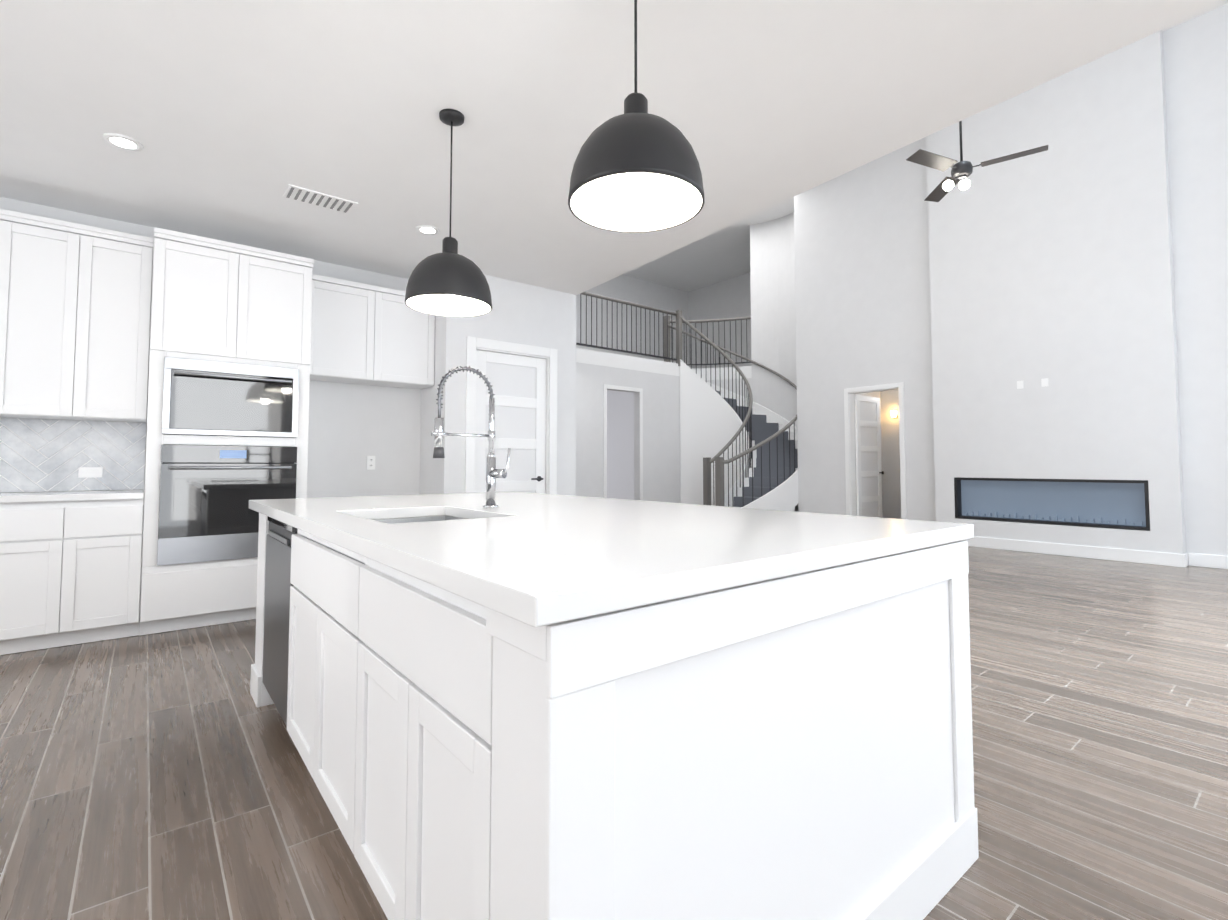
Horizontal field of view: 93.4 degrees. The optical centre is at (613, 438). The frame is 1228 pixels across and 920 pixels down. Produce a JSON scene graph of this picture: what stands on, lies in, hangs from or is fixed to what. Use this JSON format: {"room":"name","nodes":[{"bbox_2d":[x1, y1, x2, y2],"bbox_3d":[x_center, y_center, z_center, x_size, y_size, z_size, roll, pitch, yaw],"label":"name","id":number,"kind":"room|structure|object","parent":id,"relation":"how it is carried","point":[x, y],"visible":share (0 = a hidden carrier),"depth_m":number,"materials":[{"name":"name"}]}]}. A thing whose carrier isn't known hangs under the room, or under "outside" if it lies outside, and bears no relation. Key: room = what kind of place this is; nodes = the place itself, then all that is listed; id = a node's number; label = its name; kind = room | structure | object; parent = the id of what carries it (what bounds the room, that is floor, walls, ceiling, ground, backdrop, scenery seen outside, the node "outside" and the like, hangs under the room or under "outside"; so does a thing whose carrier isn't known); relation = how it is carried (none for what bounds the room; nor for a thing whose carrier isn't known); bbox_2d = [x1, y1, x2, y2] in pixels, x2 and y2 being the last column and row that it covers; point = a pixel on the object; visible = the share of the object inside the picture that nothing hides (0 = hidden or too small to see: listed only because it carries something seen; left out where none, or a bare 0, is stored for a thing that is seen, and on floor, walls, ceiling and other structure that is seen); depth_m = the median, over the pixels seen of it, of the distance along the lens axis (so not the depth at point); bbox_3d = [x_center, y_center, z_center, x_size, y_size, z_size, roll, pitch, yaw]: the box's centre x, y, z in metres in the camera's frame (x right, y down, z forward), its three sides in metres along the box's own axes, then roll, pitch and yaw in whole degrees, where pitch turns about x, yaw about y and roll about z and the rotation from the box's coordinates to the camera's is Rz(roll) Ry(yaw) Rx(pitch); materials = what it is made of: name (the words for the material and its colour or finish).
{"room":"kitchen","nodes":[
{"label":"kitchen","id":0,"kind":"room"},
{"bbox_2d":[0,209,15,417],"bbox_3d":[-3.927,-0.752,3.444,0.485,1.220,0.320,2,-3,-39],"label":"upper cabinet","id":1,"kind":"object","parent":0,"relation":"attached to","point":[7,217],"depth_m":3.47,"materials":[{"name":"white wood"}]},
{"bbox_2d":[4,213,95,419],"bbox_3d":[-3.645,-0.742,3.672,0.486,1.220,0.320,2,-3,-39],"label":"upper cabinet","id":2,"kind":"object","parent":0,"relation":"attached to","point":[80,313],"depth_m":3.60,"materials":[{"name":"white wood"}]},
{"bbox_2d":[0,418,145,491],"bbox_3d":[-4.168,0.094,3.409,2.188,0.471,0.010,2,-3,-39],"label":"backsplash","id":3,"kind":"structure","parent":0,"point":[39,455],"depth_m":3.85,"materials":[{"name":"white tile"}]},
{"bbox_2d":[78,467,102,477],"bbox_3d":[-3.532,0.230,3.907,0.120,0.070,0.005,2,-3,-39],"label":"electrical outlet plate","id":4,"kind":"object","parent":3,"relation":"attached to","point":[87,472],"depth_m":3.90,"materials":[{"name":"white plastic"}]},
{"bbox_2d":[88,227,155,424],"bbox_3d":[-3.384,-0.732,3.883,0.424,1.220,0.320,2,-3,-39],"label":"upper cabinet","id":5,"kind":"object","parent":0,"relation":"attached to","point":[119,388],"depth_m":3.80,"materials":[{"name":"white wood"}]},
{"bbox_2d":[156,229,251,368],"bbox_3d":[-2.916,-0.923,4.118,0.463,0.817,0.558,2,-3,-39],"label":"upper cabinet","id":6,"kind":"object","parent":0,"relation":"attached to","point":[206,283],"depth_m":3.90,"materials":[{"name":"white wood"}]},
{"bbox_2d":[162,357,298,437],"bbox_3d":[-2.756,-0.259,4.164,0.777,0.500,0.599,2,-3,-39],"label":"microwave","id":7,"kind":"object","parent":6,"relation":"in","point":[209,398],"visible":0.98,"depth_m":3.95,"materials":[{"name":"white metal"}]},
{"bbox_2d":[0,197,420,620],"bbox_3d":[-3.834,-0.136,3.796,5.140,2.800,0.150,2,-3,-39],"label":"wall","id":8,"kind":"structure","parent":0,"point":[351,427],"depth_m":4.99,"materials":[{"name":"paint"}]},
{"bbox_2d":[248,247,307,372],"bbox_3d":[-2.648,-0.913,4.334,0.463,0.817,0.558,2,-3,-39],"label":"upper cabinet","id":9,"kind":"object","parent":0,"relation":"attached to","point":[279,280],"depth_m":4.17,"materials":[{"name":"white wood"}]},
{"bbox_2d":[299,273,383,384],"bbox_3d":[-2.270,-0.876,4.792,0.578,0.790,0.320,2,-3,-39],"label":"upper cabinet","id":10,"kind":"object","parent":0,"relation":"attached to","point":[344,319],"depth_m":4.67,"materials":[{"name":"white wood"}]},
{"bbox_2d":[367,456,374,469],"bbox_3d":[-2.124,0.213,5.062,0.070,0.120,0.009,2,-3,-39],"label":"electrical outlet plate","id":11,"kind":"object","parent":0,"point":[370,459],"depth_m":5.06,"materials":[{"name":"white plastic"}]},
{"bbox_2d":[420,315,435,493],"bbox_3d":[-1.643,-0.067,5.292,0.150,2.800,0.578,2,-3,-39],"label":"wall","id":12,"kind":"structure","parent":0,"point":[428,395],"depth_m":5.20,"materials":[{"name":"paint"}]},
{"bbox_2d":[375,288,434,388],"bbox_3d":[-1.913,-0.863,5.080,0.578,0.790,0.320,2,-3,-39],"label":"upper cabinet","id":13,"kind":"object","parent":12,"relation":"attached to","point":[409,334],"depth_m":4.99,"materials":[{"name":"white wood"}]},
{"bbox_2d":[436,274,563,494],"bbox_3d":[-0.996,-0.064,5.351,1.230,2.800,0.120,2,-3,-39],"label":"wall","id":14,"kind":"structure","parent":0,"point":[526,314],"depth_m":5.25,"materials":[{"name":"paint"}]},
{"bbox_2d":[475,350,545,493],"bbox_3d":[-0.938,0.274,5.326,0.738,2.106,0.097,2,-3,-39],"label":"pantry door","id":15,"kind":"structure","parent":14,"relation":"in","point":[518,383],"depth_m":5.38,"materials":[{"name":"white wood"}]},
{"bbox_2d":[465,336,556,493],"bbox_3d":[-0.960,0.229,5.355,0.940,2.215,0.138,2,-3,-39],"label":"door frame","id":16,"kind":"structure","parent":14,"relation":"attached to","point":[549,355],"depth_m":5.36,"materials":[{"name":"white wood"}]},
{"bbox_2d":[564,293,575,495],"bbox_3d":[-1.481,0.014,7.029,0.130,2.800,3.342,2,-3,-39],"label":"wall","id":17,"kind":"structure","parent":0,"point":[569,299],"depth_m":5.74,"materials":[{"name":"paint"}]},
{"bbox_2d":[0,0,1225,294],"bbox_3d":[-1.252,-1.774,1.927,6.711,0.300,11.682,2,-3,-39],"label":"ceiling","id":18,"kind":"structure","parent":0,"point":[234,118],"depth_m":2.72,"materials":[{"name":"paint"}]},
{"bbox_2d":[102,133,143,151],"bbox_3d":[-2.599,-1.567,3.066,0.168,0.007,0.168,2,-3,-39],"label":"recessed light","id":19,"kind":"object","parent":18,"relation":"in","point":[123,142],"visible":0.98,"depth_m":3.06,"materials":[{"name":"white plastic"}]},
{"bbox_2d":[283,184,357,213],"bbox_3d":[-1.889,-1.534,3.730,0.400,0.010,0.200,2,-3,-39],"label":"ceiling vent","id":20,"kind":"object","parent":18,"relation":"in","point":[300,194],"visible":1,"depth_m":3.72,"materials":[{"name":"white metal"}]},
{"bbox_2d":[416,225,439,234],"bbox_3d":[-1.355,-1.514,4.213,0.168,0.007,0.168,2,-3,-39],"label":"recessed light","id":21,"kind":"object","parent":18,"relation":"in","point":[426,229],"visible":1,"depth_m":4.21,"materials":[{"name":"white plastic"}]},
{"bbox_2d":[405,109,491,316],"bbox_3d":[-0.796,-1.110,2.819,0.406,0.945,0.406,2,-3,-39],"label":"pendant light","id":22,"kind":"object","parent":18,"relation":"hanging from","point":[449,281],"visible":1,"depth_m":2.71,"materials":[{"name":"black metal"}]},
{"bbox_2d":[568,0,704,232],"bbox_3d":[0.066,-1.164,1.755,0.406,0.935,0.406,2,-3,-39],"label":"pendant light","id":23,"kind":"object","parent":18,"relation":"hanging from","point":[636,168],"visible":1,"depth_m":1.71,"materials":[{"name":"black metal"}]},
{"bbox_2d":[0,546,1227,919],"bbox_3d":[0.958,1.401,5.642,15.600,0.100,15.500,2,-3,-39],"label":"floor","id":24,"kind":"structure","parent":0,"point":[160,776],"depth_m":2.07,"materials":[{"name":"brown wood"}]},
{"bbox_2d":[0,501,79,654],"bbox_3d":[-3.573,0.813,3.512,0.486,0.872,0.548,2,-3,-39],"label":"base cabinet","id":25,"kind":"object","parent":24,"relation":"on","point":[40,541],"depth_m":3.36,"materials":[{"name":"white wood"}]},
{"bbox_2d":[76,493,147,643],"bbox_3d":[-3.312,0.823,3.723,0.424,0.872,0.548,2,-3,-39],"label":"base cabinet","id":26,"kind":"object","parent":24,"relation":"on","point":[111,531],"depth_m":3.56,"materials":[{"name":"white wood"}]},
{"bbox_2d":[0,490,143,502],"bbox_3d":[-3.992,0.341,3.180,2.188,0.039,0.570,2,-3,-39],"label":"countertop","id":27,"kind":"structure","parent":26,"relation":"on","point":[12,497],"depth_m":3.49,"materials":[{"name":"white stone"}]},
{"bbox_2d":[136,553,257,635],"bbox_3d":[-2.782,1.056,4.135,0.929,0.445,0.558,2,-3,-39],"label":"base cabinet","id":28,"kind":"object","parent":24,"relation":"on","point":[173,597],"depth_m":3.81,"materials":[{"name":"white wood"}]},
{"bbox_2d":[157,445,296,565],"bbox_3d":[-2.755,0.445,4.130,0.777,0.770,0.603,2,-3,-39],"label":"oven","id":29,"kind":"object","parent":28,"relation":"in","point":[207,494],"visible":0.81,"depth_m":3.88,"materials":[{"name":"grey metal"}]},
{"bbox_2d":[250,513,978,919],"bbox_3d":[-0.363,0.754,2.206,1.408,0.875,2.634,2,-3,-39],"label":"kitchen island","id":30,"kind":"object","parent":24,"relation":"on","point":[796,747],"visible":0.9,"depth_m":1.09,"materials":[{"name":"white wood"}]},
{"bbox_2d":[262,516,297,726],"bbox_3d":[-1.176,0.779,2.578,0.585,0.859,0.592,2,-3,-39],"label":"dishwasher","id":31,"kind":"object","parent":30,"relation":"in","point":[278,584],"visible":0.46,"depth_m":2.37,"materials":[{"name":"grey metal"}]},
{"bbox_2d":[249,491,973,626],"bbox_3d":[-0.371,0.292,2.231,1.453,0.040,2.657,2,-3,-39],"label":"island countertop","id":32,"kind":"structure","parent":30,"relation":"on","point":[535,559],"depth_m":1.30,"materials":[{"name":"white stone"}]},
{"bbox_2d":[333,516,461,564],"bbox_3d":[-0.673,0.454,2.022,0.460,0.300,0.640,2,-3,-39],"label":"sink","id":33,"kind":"object","parent":32,"relation":"in","point":[414,519],"visible":0.04,"depth_m":2.31,"materials":[{"name":"silver metal"}]},
{"bbox_2d":[431,366,510,507],"bbox_3d":[-0.550,-0.006,2.226,0.291,0.555,0.110,2,-3,-39],"label":"faucet","id":34,"kind":"object","parent":32,"relation":"on","point":[439,434],"visible":1,"depth_m":2.27,"materials":[{"name":"silver metal"}]},
{"bbox_2d":[576,292,797,510],"bbox_3d":[0.498,-0.569,9.793,6.287,4.220,2.888,2,-3,-39],"label":"staircase","id":35,"kind":"structure","parent":24,"relation":"on","point":[736,450],"depth_m":11.18,"materials":[{"name":"white"}]},
{"bbox_2d":[576,362,679,502],"bbox_3d":[-0.636,0.124,9.956,4.869,2.850,0.150,2,-3,-39],"label":"wall","id":36,"kind":"structure","parent":0,"point":[661,437],"depth_m":10.99,"materials":[{"name":"paint"}]},
{"bbox_2d":[603,384,642,500],"bbox_3d":[0.175,0.314,10.496,0.920,2.520,0.018,2,-3,-39],"label":"door frame","id":37,"kind":"structure","parent":36,"relation":"attached to","point":[605,387],"depth_m":10.42,"materials":[{"name":"white wood"}]},
{"bbox_2d":[576,274,688,365],"bbox_3d":[-3.834,-1.378,11.580,15.150,6.000,0.150,2,-3,-39],"label":"wall","id":38,"kind":"structure","parent":0,"point":[623,287],"depth_m":15.03,"materials":[{"name":"paint"}]},
{"bbox_2d":[576,348,751,379],"bbox_3d":[-0.078,-1.341,11.828,8.004,0.250,4.188,2,-3,-39],"label":"balcony slab","id":39,"kind":"object","parent":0,"point":[587,356],"visible":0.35,"depth_m":10.93,"materials":[{"name":"paint"}]},
{"bbox_2d":[688,272,750,367],"bbox_3d":[6.847,-1.426,10.543,0.150,6.000,15.200,2,-3,-39],"label":"wall","id":40,"kind":"structure","parent":0,"point":[729,298],"depth_m":15.41,"materials":[{"name":"paint"}]},
{"bbox_2d":[704,212,797,511],"bbox_3d":[2.530,-1.386,11.407,1.384,6.000,3.017,2,-3,-39],"label":"wall","id":41,"kind":"structure","parent":0,"point":[772,280],"depth_m":11.53,"materials":[{"name":"paint"}]},
{"bbox_2d":[854,390,900,518],"bbox_3d":[4.937,0.096,9.891,2.150,2.900,1.900,2,-3,-39],"label":"wall","id":42,"kind":"structure","parent":0,"point":[890,465],"depth_m":11.02,"materials":[{"name":"paint"}]},
{"bbox_2d":[855,395,883,517],"bbox_3d":[4.268,0.411,9.622,0.780,2.230,0.100,2,-3,-39],"label":"hall door","id":43,"kind":"structure","parent":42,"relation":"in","point":[868,458],"depth_m":9.63,"materials":[{"name":"white wood"}]},
{"bbox_2d":[891,410,897,418],"bbox_3d":[5.290,-0.457,10.937,0.118,0.160,0.110,2,-3,-39],"label":"sconce","id":44,"kind":"object","parent":42,"relation":"attached to","point":[894,414],"visible":1,"depth_m":10.91,"materials":[{"name":"white"}]},
{"bbox_2d":[624,0,1227,291],"bbox_3d":[0.958,-4.692,5.924,15.600,0.100,15.500,2,-3,-39],"label":"ceiling","id":45,"kind":"structure","parent":0,"point":[719,255],"depth_m":13.78,"materials":[{"name":"paint"}]},
{"bbox_2d":[906,121,1047,201],"bbox_3d":[3.809,-3.680,6.282,1.353,1.890,1.353,2,-3,-39],"label":"ceiling fan","id":46,"kind":"object","parent":45,"relation":"hanging from","point":[961,170],"visible":0.85,"depth_m":6.27,"materials":[{"name":"black"}]},
{"bbox_2d":[794,4,1227,565],"bbox_3d":[6.228,-1.611,6.541,0.150,6.000,9.450,2,-3,-39],"label":"wall","id":47,"kind":"structure","parent":0,"point":[862,286],"depth_m":8.57,"materials":[{"name":"paint"}]},
{"bbox_2d":[844,382,906,518],"bbox_3d":[4.108,0.343,9.061,0.168,2.330,0.950,2,-3,-39],"label":"door frame","id":48,"kind":"structure","parent":47,"relation":"attached to","point":[850,475],"depth_m":9.31,"materials":[{"name":"white wood"}]},
{"bbox_2d":[1187,553,1227,568],"bbox_3d":[7.675,1.227,4.485,0.020,0.140,4.640,2,-3,-39],"label":"baseboard","id":49,"kind":"structure","parent":47,"relation":"attached to","point":[1194,559],"depth_m":6.16,"materials":[{"name":"white wood"}]},
{"bbox_2d":[926,30,1185,553],"bbox_3d":[5.366,-1.574,7.329,0.200,6.000,2.480,2,-3,-39],"label":"wall","id":50,"kind":"structure","parent":0,"point":[1053,263],"depth_m":7.04,"materials":[{"name":"paint"}]},
{"bbox_2d":[1017,381,1023,388],"bbox_3d":[5.169,-0.682,7.367,0.005,0.100,0.070,2,-3,-39],"label":"electrical outlet plate","id":51,"kind":"object","parent":50,"relation":"attached to","point":[1020,385],"depth_m":7.36,"materials":[{"name":"white plastic"}]},
{"bbox_2d":[1041,378,1047,386],"bbox_3d":[5.333,-0.691,7.164,0.005,0.100,0.070,2,-3,-39],"label":"electrical outlet plate","id":52,"kind":"object","parent":50,"relation":"attached to","point":[1044,382],"depth_m":7.16,"materials":[{"name":"white plastic"}]},
{"bbox_2d":[954,477,1149,530],"bbox_3d":[5.347,0.783,7.209,0.150,0.554,1.976,2,-3,-39],"label":"fireplace","id":53,"kind":"object","parent":50,"relation":"in","point":[1118,504],"visible":0.96,"depth_m":7.13,"materials":[{"name":"blue"}]},
{"bbox_2d":[961,536,1186,567],"bbox_3d":[5.282,1.349,7.125,0.016,0.140,2.512,2,-3,-39],"label":"baseboard","id":54,"kind":"structure","parent":50,"relation":"attached to","point":[1172,559],"depth_m":6.81,"materials":[{"name":"white wood"}]}
]}

